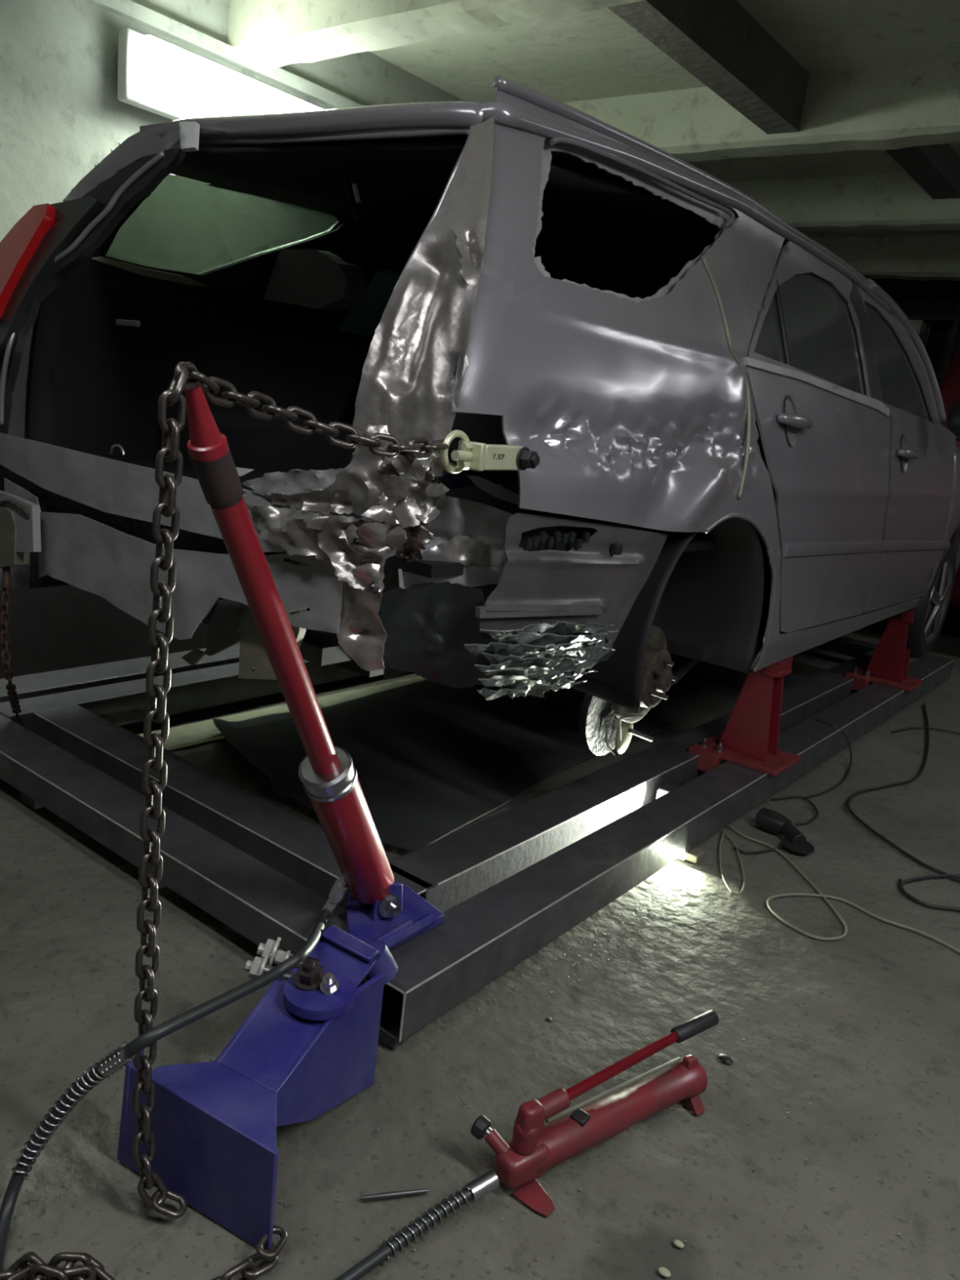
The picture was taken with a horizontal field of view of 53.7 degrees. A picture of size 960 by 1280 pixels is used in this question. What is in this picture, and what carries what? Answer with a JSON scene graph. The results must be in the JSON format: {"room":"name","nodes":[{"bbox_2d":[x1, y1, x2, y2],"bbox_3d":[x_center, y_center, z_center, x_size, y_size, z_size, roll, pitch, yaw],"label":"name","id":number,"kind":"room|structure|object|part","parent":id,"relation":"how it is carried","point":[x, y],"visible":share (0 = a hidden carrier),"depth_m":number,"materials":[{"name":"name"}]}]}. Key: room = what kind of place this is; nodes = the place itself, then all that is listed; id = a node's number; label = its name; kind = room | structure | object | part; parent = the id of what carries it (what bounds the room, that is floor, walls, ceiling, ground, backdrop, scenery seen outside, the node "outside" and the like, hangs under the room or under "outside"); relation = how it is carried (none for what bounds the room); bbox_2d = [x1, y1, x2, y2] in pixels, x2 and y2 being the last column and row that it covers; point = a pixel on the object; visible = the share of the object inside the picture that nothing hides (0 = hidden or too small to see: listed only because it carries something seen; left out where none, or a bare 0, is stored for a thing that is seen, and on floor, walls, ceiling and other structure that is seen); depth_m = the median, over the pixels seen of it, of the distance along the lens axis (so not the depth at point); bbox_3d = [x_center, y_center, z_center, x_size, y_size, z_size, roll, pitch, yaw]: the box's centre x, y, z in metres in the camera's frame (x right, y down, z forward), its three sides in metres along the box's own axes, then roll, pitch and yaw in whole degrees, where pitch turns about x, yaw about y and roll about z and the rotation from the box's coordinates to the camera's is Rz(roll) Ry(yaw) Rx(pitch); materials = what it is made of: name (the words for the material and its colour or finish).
{"room":"auto repair garage","nodes":[
{"label":"auto repair garage","id":0,"kind":"room"},
{"bbox_2d":[0,0,463,241],"bbox_3d":[-0.833,-1.384,4.541,0.200,3.050,12.000,17,17,35],"label":"wall","id":1,"kind":"structure","parent":0,"point":[61,113],"depth_m":3.35,"materials":[{"name":"paint"}]},
{"bbox_2d":[0,584,239,678],"bbox_3d":[-0.853,-0.477,4.695,0.030,1.020,11.600,17,17,35],"label":"trim","id":2,"kind":"structure","parent":1,"relation":"attached to","point":[62,627],"depth_m":3.78,"materials":[{"name":"black paint"}]},
{"bbox_2d":[117,28,322,120],"bbox_3d":[-0.930,-2.094,3.709,0.210,0.230,0.950,17,17,35],"label":"wall lamp","id":3,"kind":"object","parent":1,"relation":"attached to","point":[157,76],"visible":0.57,"depth_m":3.45,"materials":[{"name":"white plastic"}]},
{"bbox_2d":[85,0,363,108],"bbox_3d":[-0.624,-2.391,4.224,0.045,0.050,11.600,17,17,35],"label":"ceiling beam","id":4,"kind":"structure","parent":1,"relation":"attached to","point":[132,11],"depth_m":3.67,"materials":[{"name":"paint"}]},
{"bbox_2d":[226,0,644,69],"bbox_3d":[1.695,-1.693,1.870,6.700,0.289,0.213,17,17,35],"label":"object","id":5,"kind":"structure","parent":1,"relation":"attached to","point":[269,34],"depth_m":3.39,"materials":[{"name":"concrete"}]},
{"bbox_2d":[564,57,959,161],"bbox_3d":[2.691,-1.887,3.138,6.700,0.287,0.201,17,17,35],"label":"beam","id":6,"kind":"structure","parent":1,"relation":"attached to","point":[916,104],"depth_m":3.97,"materials":[{"name":"concrete"}]},
{"bbox_2d":[725,173,959,231],"bbox_3d":[3.642,-2.071,4.349,6.700,0.287,0.200,17,17,35],"label":"beam","id":7,"kind":"structure","parent":1,"relation":"attached to","point":[883,202],"depth_m":5.37,"materials":[{"name":"concrete"}]},
{"bbox_2d":[808,235,959,280],"bbox_3d":[4.608,-2.257,5.579,6.700,0.288,0.213,17,17,35],"label":"beam","id":8,"kind":"structure","parent":1,"relation":"attached to","point":[918,257],"depth_m":6.68,"materials":[{"name":"concrete"}]},
{"bbox_2d":[0,613,959,1279],"bbox_3d":[1.704,0.797,2.881,6.900,0.011,11.800,17,17,35],"label":"floor","id":9,"kind":"structure","parent":0,"point":[70,937],"depth_m":1.91,"materials":[{"name":"concrete"}]},
{"bbox_2d":[0,1251,115,1279],"bbox_3d":[-0.590,0.882,1.304,0.224,0.065,0.087,5,14,-8],"label":"chain","id":10,"kind":"object","parent":9,"relation":"on","point":[37,1269],"visible":1,"depth_m":1.31,"materials":[{"name":"metal"}]},
{"bbox_2d":[0,908,499,1279],"bbox_3d":[-0.356,0.713,1.513,0.673,0.329,0.927,17,17,35],"label":"hose","id":11,"kind":"object","parent":9,"relation":"on","point":[487,1182],"visible":1,"depth_m":1.42,"materials":[{"name":"grey rubber"}]},
{"bbox_2d":[116,882,444,1249],"bbox_3d":[-0.331,0.661,1.814,0.331,0.296,0.849,10,14,15],"label":"base","id":12,"kind":"object","parent":9,"relation":"on","point":[308,1046],"visible":0.86,"depth_m":1.55,"materials":[{"name":"blue metal"}]},
{"bbox_3d":[-0.442,0.794,1.461,0.313,0.180,0.064,17,17,35],"label":"plate","id":13,"kind":"part","parent":12,"relation":"part of","materials":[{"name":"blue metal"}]},
{"bbox_3d":[-0.387,0.707,1.472,0.268,0.012,0.090,14,15,28],"label":"plate","id":14,"kind":"part","parent":12,"relation":"part of","materials":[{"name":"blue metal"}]},
{"bbox_3d":[-0.377,0.705,1.687,0.017,0.239,0.308,12,15,21],"label":"arm plate","id":15,"kind":"part","parent":12,"relation":"part of","materials":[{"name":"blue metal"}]},
{"bbox_2d":[184,383,394,913],"bbox_3d":[-0.328,0.119,1.710,0.139,1.089,0.682,13,15,26],"label":"hydraulic ram","id":16,"kind":"object","parent":12,"relation":"on","point":[328,775],"visible":0.98,"depth_m":1.62,"materials":[{"name":"red metal"}]},
{"bbox_3d":[-0.314,0.639,1.644,0.141,0.077,0.312,12,15,22],"label":"arm plate","id":17,"kind":"part","parent":12,"relation":"part of","materials":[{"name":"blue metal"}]},
{"bbox_3d":[-0.267,0.739,1.632,0.029,0.235,0.295,14,15,26],"label":"arm plate","id":18,"kind":"part","parent":12,"relation":"part of","materials":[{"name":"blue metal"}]},
{"bbox_3d":[-0.259,0.555,2.125,0.080,0.119,0.012,-4,17,-38],"label":"clevis plate","id":19,"kind":"part","parent":12,"relation":"part of","materials":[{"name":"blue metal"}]},
{"bbox_3d":[-0.200,0.579,2.053,0.080,0.119,0.012,-4,17,-38],"label":"clevis plate","id":20,"kind":"part","parent":12,"relation":"part of","materials":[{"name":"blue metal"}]},
{"bbox_3d":[-0.223,0.610,2.050,0.178,0.022,0.306,17,17,35],"label":"saddle plate","id":21,"kind":"part","parent":12,"relation":"part of","materials":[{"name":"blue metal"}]},
{"bbox_2d":[137,675,428,751],"bbox_3d":[-0.644,0.269,3.876,0.166,0.012,1.562,17,17,37],"label":"board","id":22,"kind":"object","parent":9,"relation":"on","point":[192,734],"visible":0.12,"depth_m":3.60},
{"bbox_2d":[360,1188,428,1200],"bbox_3d":[-0.139,0.898,1.535,0.112,0.009,0.009,3,14,-16],"label":"steel punch","id":23,"kind":"object","parent":9,"relation":"on","point":[405,1193],"visible":1,"depth_m":1.53,"materials":[{"name":"grey metal"}]},
{"bbox_2d":[213,680,671,851],"bbox_3d":[-0.088,0.347,3.648,1.123,0.051,1.820,17,17,35],"label":"sheet","id":24,"kind":"object","parent":9,"relation":"on","point":[430,759],"visible":0.79,"depth_m":3.43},
{"bbox_2d":[0,635,954,1048],"bbox_3d":[0.444,0.215,4.354,2.215,0.146,4.805,17,17,35],"label":"bench","id":25,"kind":"object","parent":9,"relation":"on","point":[506,885],"visible":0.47,"depth_m":2.61,"materials":[{"name":"metal"}]},
{"bbox_3d":[-0.348,-0.038,4.941,0.180,0.111,4.800,17,17,35],"label":"long rail","id":26,"kind":"part","parent":25,"relation":"part of","materials":[{"name":"metal"}]},
{"bbox_3d":[-0.968,0.466,2.522,1.883,0.085,0.149,17,17,35],"label":"cross rail","id":27,"kind":"part","parent":25,"relation":"part of","materials":[{"name":"metal"}]},
{"bbox_3d":[-0.130,0.004,4.872,0.140,0.111,4.650,17,17,35],"label":"long rail","id":28,"kind":"part","parent":25,"relation":"part of","materials":[{"name":"metal"}]},
{"bbox_3d":[-0.782,0.451,2.673,1.593,0.085,0.152,17,17,35],"label":"cross rail","id":29,"kind":"part","parent":25,"relation":"part of","materials":[{"name":"metal"}]},
{"bbox_3d":[1.173,0.361,4.032,0.155,0.111,4.450,17,17,35],"label":"long rail","id":30,"kind":"part","parent":25,"relation":"part of","materials":[{"name":"metal"}]},
{"bbox_3d":[1.258,0.437,3.760,0.149,0.111,4.788,17,17,35],"label":"long rail","id":31,"kind":"part","parent":25,"relation":"part of","materials":[{"name":"metal"}]},
{"bbox_3d":[1.038,0.069,5.111,1.440,0.085,0.140,17,17,35],"label":"cross rail","id":32,"kind":"part","parent":25,"relation":"part of","materials":[{"name":"metal"}]},
{"bbox_2d":[688,655,801,776],"bbox_3d":[0.982,0.244,3.399,0.315,0.479,0.285,17,17,35],"label":"stand","id":33,"kind":"object","parent":25,"relation":"on","point":[749,739],"visible":0.88,"depth_m":3.38,"materials":[{"name":"red metal"}]},
{"bbox_2d":[0,75,959,755],"bbox_3d":[0.762,-0.755,4.167,2.352,1.663,5.188,17,17,35],"label":"car","id":34,"kind":"object","parent":33,"relation":"on","point":[744,449],"visible":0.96,"depth_m":2.41,"materials":[{"name":"grey paint"}]},
{"bbox_2d":[0,499,30,588],"bbox_3d":[-1.259,-0.255,2.541,0.248,0.251,0.056,17,17,35],"label":"clamp","id":35,"kind":"object","parent":34,"relation":"attached to","point":[9,557],"visible":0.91,"depth_m":2.52,"materials":[{"name":"beige metal"}]},
{"bbox_2d":[0,582,21,717],"bbox_3d":[-1.374,0.043,2.788,0.033,0.512,0.365,1,15,-21],"label":"chain","id":36,"kind":"object","parent":35,"relation":"hanging from","point":[11,687],"visible":1,"depth_m":2.62,"materials":[{"name":"metal"}]},
{"bbox_2d":[0,195,105,363],"bbox_3d":[-1.204,-0.951,2.537,0.458,0.462,0.184,17,17,35],"label":"tail light","id":37,"kind":"object","parent":34,"relation":"attached to","point":[50,241],"depth_m":2.50,"materials":[{"name":"red plastic"}]},
{"bbox_3d":[-0.823,-1.322,3.091,0.111,0.325,0.893,17,17,35],"label":"quarter glass","id":38,"kind":"part","parent":34,"relation":"part of","materials":[{"name":"glass"}]},
{"bbox_3d":[-0.550,-0.386,2.190,0.091,0.027,0.004,16,17,35],"label":"bent sill","id":39,"kind":"part","parent":34,"relation":"part of","materials":[{"name":"grey metal"}]},
{"bbox_3d":[-0.709,-1.270,3.308,0.807,0.215,0.110,17,17,35],"label":"folded seat","id":40,"kind":"part","parent":34,"relation":"part of","materials":[{"name":"grey fabric"}]},
{"bbox_3d":[-0.308,-1.069,2.282,0.077,0.120,0.016,17,17,35],"label":"grab handle","id":41,"kind":"part","parent":34,"relation":"part of","materials":[{"name":"black plastic"}]},
{"bbox_3d":[-0.216,-1.361,3.933,0.136,0.330,1.000,17,17,35],"label":"door glass","id":42,"kind":"part","parent":34,"relation":"part of","materials":[{"name":"glass"}]},
{"bbox_3d":[-0.230,-0.783,3.488,0.555,0.520,0.232,17,17,35],"label":"seat","id":43,"kind":"part","parent":34,"relation":"part of","materials":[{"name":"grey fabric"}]},
{"bbox_3d":[-0.050,-0.209,1.893,0.229,0.156,0.030,3,14,-13],"label":"rail","id":44,"kind":"part","parent":34,"relation":"part of","materials":[{"name":"grey metal"}]},
{"bbox_3d":[-0.031,-0.172,1.861,0.179,0.069,0.013,3,14,-16],"label":"torn plate","id":45,"kind":"part","parent":34,"relation":"part of","materials":[{"name":"metal"}]},
{"bbox_2d":[440,430,540,473],"bbox_3d":[0.023,-0.321,1.647,0.083,0.074,0.192,17,17,35],"label":"clamp","id":46,"kind":"object","parent":34,"relation":"attached to","point":[472,455],"visible":1,"depth_m":1.62,"materials":[{"name":"yellow metal"}]},
{"bbox_2d":[132,361,448,1279],"bbox_3d":[-0.321,0.248,1.461,0.291,1.273,0.642,9,14,11],"label":"pull chain","id":47,"kind":"object","parent":46,"relation":"hanging from","point":[184,371],"visible":0.97,"depth_m":1.37,"materials":[{"name":"metal"}]},
{"bbox_3d":[-0.015,-0.316,1.624,0.053,0.047,0.015,17,17,35],"label":"plate","id":48,"kind":"part","parent":46,"relation":"part of","materials":[{"name":"yellow metal"}]},
{"bbox_3d":[0.271,-1.362,3.198,1.490,0.147,2.650,17,17,35],"label":"roof panel","id":49,"kind":"part","parent":34,"relation":"part of","materials":[{"name":"grey paint"}]},
{"bbox_3d":[0.363,0.195,2.754,0.050,0.280,0.280,17,17,35],"label":"brake backing plate","id":50,"kind":"part","parent":34,"relation":"part of","materials":[{"name":"grey metal"}]},
{"bbox_3d":[0.431,-0.474,2.307,0.267,1.347,1.671,17,17,35],"label":"quarter panel","id":51,"kind":"part","parent":34,"relation":"part of","materials":[{"name":"grey paint"}]},
{"bbox_2d":[614,720,633,753],"bbox_3d":[0.424,0.280,2.776,0.020,0.109,0.110,15,16,30],"label":"wheel hub","id":52,"kind":"object","parent":34,"relation":"on","point":[621,746],"depth_m":2.75,"materials":[{"name":"silver metal"}]},
{"bbox_3d":[0.758,-1.196,2.655,0.038,0.073,2.320,17,17,36],"label":"roof moulding","id":53,"kind":"part","parent":34,"relation":"part of","materials":[{"name":"grey paint"}]},
{"bbox_3d":[0.626,0.065,3.012,0.065,0.157,0.563,15,16,32],"label":"trailing arm","id":54,"kind":"part","parent":34,"relation":"part of"},
{"bbox_3d":[1.169,-0.644,3.947,0.517,0.750,0.236,17,17,35],"label":"seat","id":55,"kind":"part","parent":34,"relation":"part of","materials":[{"name":"grey metal"}]},
{"bbox_2d":[784,395,797,446],"bbox_3d":[0.897,-0.635,2.744,0.045,0.144,0.100,17,17,35],"label":"cup","id":56,"kind":"object","parent":34,"relation":"on","point":[790,404],"depth_m":2.75,"materials":[{"name":"grey metal"}]},
{"bbox_3d":[0.915,-0.630,2.730,0.054,0.038,0.224,17,17,35],"label":"door handle","id":57,"kind":"part","parent":34,"relation":"part of","materials":[{"name":"grey paint"}]},
{"bbox_3d":[1.083,-1.023,3.062,0.147,0.385,1.231,17,17,35],"label":"door glass","id":58,"kind":"part","parent":34,"relation":"part of","materials":[{"name":"glass"}]},
{"bbox_3d":[1.221,-0.312,3.227,0.015,0.074,1.006,17,17,35],"label":"moulding","id":59,"kind":"part","parent":34,"relation":"part of","materials":[{"name":"grey paint"}]},
{"bbox_3d":[1.551,-0.085,3.864,0.061,0.130,2.127,17,17,35],"label":"sill","id":60,"kind":"part","parent":34,"relation":"part of","materials":[{"name":"grey paint"}]},
{"bbox_3d":[1.735,-1.121,3.889,0.160,0.416,0.898,17,17,35],"label":"door glass","id":61,"kind":"part","parent":34,"relation":"part of","materials":[{"name":"glass"}]},
{"bbox_2d":[900,434,907,472],"bbox_3d":[1.661,-0.732,3.718,0.042,0.144,0.100,17,17,35],"label":"cup","id":62,"kind":"object","parent":34,"relation":"on","point":[904,438],"depth_m":3.72,"materials":[{"name":"grey metal"}]},
{"bbox_3d":[1.680,-0.726,3.703,0.054,0.038,0.216,17,17,35],"label":"door handle","id":63,"kind":"part","parent":34,"relation":"part of","materials":[{"name":"grey paint"}]},
{"bbox_3d":[1.918,-0.411,4.134,0.022,0.092,1.265,16,17,35],"label":"moulding","id":64,"kind":"part","parent":34,"relation":"part of","materials":[{"name":"grey paint"}]},
{"bbox_2d":[946,400,959,436],"bbox_3d":[2.045,-0.925,3.947,0.170,0.170,0.110,17,17,35],"label":"mirror","id":65,"kind":"object","parent":34,"relation":"attached to","point":[953,415],"depth_m":3.94,"materials":[{"name":"black plastic"}]},
{"bbox_3d":[0.962,0.249,3.374,0.184,0.331,0.010,17,17,35],"label":"plate","id":66,"kind":"part","parent":33,"relation":"part of","materials":[{"name":"red metal"}]},
{"bbox_3d":[0.973,0.411,3.454,0.315,0.018,0.250,17,17,35],"label":"plate","id":67,"kind":"part","parent":33,"relation":"part of","materials":[{"name":"red metal"}]},
{"bbox_3d":[1.023,0.237,3.452,0.184,0.331,0.010,17,17,35],"label":"plate","id":68,"kind":"part","parent":33,"relation":"part of","materials":[{"name":"red metal"}]},
{"bbox_3d":[1.835,-0.085,6.126,1.440,0.085,0.140,17,17,35],"label":"cross rail","id":69,"kind":"part","parent":25,"relation":"part of","materials":[{"name":"metal"}]},
{"bbox_2d":[844,607,924,691],"bbox_3d":[2.092,0.029,4.812,0.315,0.479,0.285,17,17,35],"label":"stand","id":70,"kind":"object","parent":25,"relation":"on","point":[888,665],"visible":0.75,"depth_m":4.79,"materials":[{"name":"red metal"}]},
{"bbox_3d":[2.083,0.197,4.867,0.315,0.018,0.250,17,17,35],"label":"plate","id":71,"kind":"part","parent":70,"relation":"part of","materials":[{"name":"red metal"}]},
{"bbox_3d":[2.072,0.034,4.787,0.184,0.331,0.010,17,17,35],"label":"plate","id":72,"kind":"part","parent":70,"relation":"part of","materials":[{"name":"red metal"}]},
{"bbox_3d":[2.133,0.022,4.865,0.184,0.331,0.010,17,17,35],"label":"plate","id":73,"kind":"part","parent":70,"relation":"part of","materials":[{"name":"red metal"}]},
{"bbox_2d":[147,789,959,1279],"bbox_3d":[0.929,0.922,1.973,1.601,0.005,3.196,17,17,35],"label":"floor grit","id":74,"kind":"structure","parent":9,"relation":"on","point":[567,976],"depth_m":2.20,"materials":[{"name":"grey stone"}]},
{"bbox_2d":[471,1009,718,1217],"bbox_3d":[0.255,0.833,1.691,0.562,0.154,0.157,-2,16,-32],"label":"pump","id":75,"kind":"object","parent":9,"relation":"on","point":[535,1148],"visible":1,"depth_m":1.65,"materials":[{"name":"red metal"}]},
{"bbox_3d":[0.002,0.823,1.600,0.029,0.037,0.037,17,17,35],"label":"valve knob","id":76,"kind":"part","parent":75,"relation":"part of","materials":[{"name":"black plastic"}]},
{"bbox_3d":[0.013,0.829,1.594,0.012,0.019,0.018,14,16,29],"label":"valve stem","id":77,"kind":"part","parent":75,"relation":"part of","materials":[{"name":"silver metal"}]},
{"bbox_2d":[536,1088,569,1120],"bbox_3d":[0.112,0.794,1.610,0.085,0.040,0.034,-4,17,-37],"label":"socket","id":78,"kind":"object","parent":75,"relation":"attached to","point":[549,1107],"depth_m":1.61,"materials":[{"name":"red metal"}]},
{"bbox_3d":[0.248,0.810,1.713,0.332,0.010,0.007,-4,17,-36],"label":"carry rod","id":79,"kind":"part","parent":75,"relation":"part of","materials":[{"name":"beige metal"}]},
{"bbox_3d":[0.248,0.855,1.715,0.430,0.068,0.066,-4,17,-36],"label":"oil tank","id":80,"kind":"part","parent":75,"relation":"part of","materials":[{"name":"red metal"}]},
{"bbox_2d":[657,1266,671,1277],"bbox_3d":[0.284,0.971,1.455,0.020,0.007,0.015,17,17,35],"label":"chip","id":81,"kind":"object","parent":9,"relation":"on","point":[663,1271],"visible":1,"depth_m":1.45,"materials":[{"name":"white stone"}]},
{"bbox_2d":[673,1239,684,1248],"bbox_3d":[0.317,0.962,1.510,0.017,0.006,0.013,17,17,35],"label":"chip","id":82,"kind":"object","parent":9,"relation":"on","point":[678,1243],"visible":1,"depth_m":1.51,"materials":[{"name":"beige stone"}]},
{"bbox_2d":[656,782,706,863],"bbox_3d":[0.595,0.573,3.002,0.170,0.115,0.353,5,14,-9],"label":"lamp","id":83,"kind":"object","parent":9,"relation":"on","point":[695,855],"visible":0.23,"depth_m":2.88,"materials":[{"name":"beige metal"}]},
{"bbox_2d":[719,1053,733,1064],"bbox_3d":[0.512,0.871,1.969,0.033,0.012,0.026,17,17,35],"label":"lump","id":84,"kind":"object","parent":9,"relation":"on","point":[724,1058],"visible":1,"depth_m":1.96,"materials":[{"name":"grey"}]},
{"bbox_2d":[719,829,745,895],"bbox_3d":[0.767,0.674,2.898,0.072,0.006,0.449,9,14,10],"label":"power cord","id":85,"kind":"object","parent":9,"relation":"on","point":[723,831],"visible":1,"depth_m":2.85,"materials":[{"name":"yellow plastic"}]},
{"bbox_2d":[733,845,784,853],"bbox_3d":[0.914,0.664,3.007,0.232,0.008,0.042,2,14,-19],"label":"power cord","id":86,"kind":"object","parent":9,"relation":"on","point":[780,846],"visible":0.83,"depth_m":2.98,"materials":[{"name":"black plastic"}]},
{"bbox_2d":[755,807,814,853],"bbox_3d":[0.995,0.622,3.089,0.100,0.072,0.247,2,14,-19],"label":"grinder","id":87,"kind":"object","parent":9,"relation":"on","point":[770,820],"visible":1,"depth_m":3.09,"materials":[{"name":"black plastic"}]},
{"bbox_3d":[0.974,0.605,3.150,0.108,0.072,0.072,19,18,41],"label":"motor","id":88,"kind":"part","parent":87,"relation":"part of","materials":[{"name":"black plastic"}]},
{"bbox_2d":[771,795,818,825],"bbox_3d":[1.140,0.604,3.363,0.150,0.008,0.254,5,14,-8],"label":"power cord","id":89,"kind":"object","parent":9,"relation":"on","point":[787,797],"visible":1,"depth_m":3.43,"materials":[{"name":"black plastic"}]},
{"bbox_2d":[804,719,852,798],"bbox_3d":[1.383,0.474,3.715,0.170,0.149,0.592,11,14,19],"label":"air line","id":90,"kind":"object","parent":9,"relation":"on","point":[817,720],"visible":1,"depth_m":3.84,"materials":[{"name":"black rubber"}]},
{"bbox_2d":[726,824,959,953],"bbox_3d":[1.223,0.810,2.555,1.475,0.008,0.508,17,17,35],"label":"power cord","id":91,"kind":"object","parent":9,"relation":"on","point":[820,895],"visible":0.95,"depth_m":2.65,"materials":[{"name":"yellow plastic"}]},
{"bbox_2d":[846,702,959,882],"bbox_3d":[1.842,0.566,3.845,1.041,0.011,2.398,6,14,-2],"label":"air line","id":92,"kind":"object","parent":9,"relation":"on","point":[920,772],"visible":1,"depth_m":3.46,"materials":[{"name":"black rubber"}]},
{"bbox_2d":[880,350,959,622],"bbox_3d":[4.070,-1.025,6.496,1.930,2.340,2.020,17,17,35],"label":"van","id":93,"kind":"object","parent":9,"relation":"on","point":[949,384],"visible":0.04,"depth_m":6.15,"materials":[{"name":"red paint"}]},
{"bbox_2d":[891,727,959,734],"bbox_3d":[2.567,0.524,4.372,1.293,0.008,0.382,8,14,5],"label":"air line","id":94,"kind":"object","parent":9,"relation":"on","point":[903,729],"visible":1,"depth_m":4.56,"materials":[{"name":"black rubber"}]},
{"bbox_2d":[897,874,959,911],"bbox_3d":[1.425,0.761,2.844,0.346,0.011,0.215,1,15,-23],"label":"air line","id":95,"kind":"object","parent":9,"relation":"on","point":[901,882],"visible":1,"depth_m":2.82,"materials":[{"name":"black rubber"}]},
{"bbox_2d":[906,306,959,383],"bbox_3d":[3.311,-1.609,8.296,1.270,2.450,0.500,17,17,35],"label":"shelf rack","id":96,"kind":"object","parent":9,"relation":"on","point":[935,322],"visible":0.02,"depth_m":7.56,"materials":[{"name":"grey paint"}]},
{"bbox_2d":[909,320,930,348],"bbox_3d":[3.581,-2.428,7.895,0.182,0.421,0.300,17,17,35],"label":"cardboard box","id":97,"kind":"object","parent":96,"relation":"on","point":[922,328],"visible":0.24,"depth_m":7.76,"materials":[{"name":"brown cardboard"}]},
{"bbox_2d":[369,0,959,236],"bbox_3d":[2.023,-1.945,2.213,7.100,0.150,12.000,17,17,35],"label":"ceiling","id":98,"kind":"structure","parent":0,"point":[593,55],"depth_m":4.02,"materials":[{"name":"concrete"}]},
{"bbox_2d":[607,0,808,134],"bbox_3d":[0.875,-2.201,3.479,0.140,0.230,1.430,17,17,35],"label":"beam","id":99,"kind":"structure","parent":98,"relation":"attached to","point":[718,42],"depth_m":3.47,"materials":[{"name":"dark concrete"}]},
{"bbox_2d":[885,143,959,199],"bbox_3d":[2.098,-2.354,4.525,0.150,0.150,1.360,17,17,35],"label":"beam","id":100,"kind":"structure","parent":98,"relation":"attached to","point":[935,168],"depth_m":4.66,"materials":[{"name":"grey concrete"}]},
{"bbox_2d":[866,278,959,614],"bbox_3d":[5.483,-1.284,7.152,6.700,3.050,0.200,17,17,35],"label":"wall","id":101,"kind":"structure","parent":0,"point":[913,297],"depth_m":8.09,"materials":[{"name":"grey concrete"}]}
]}

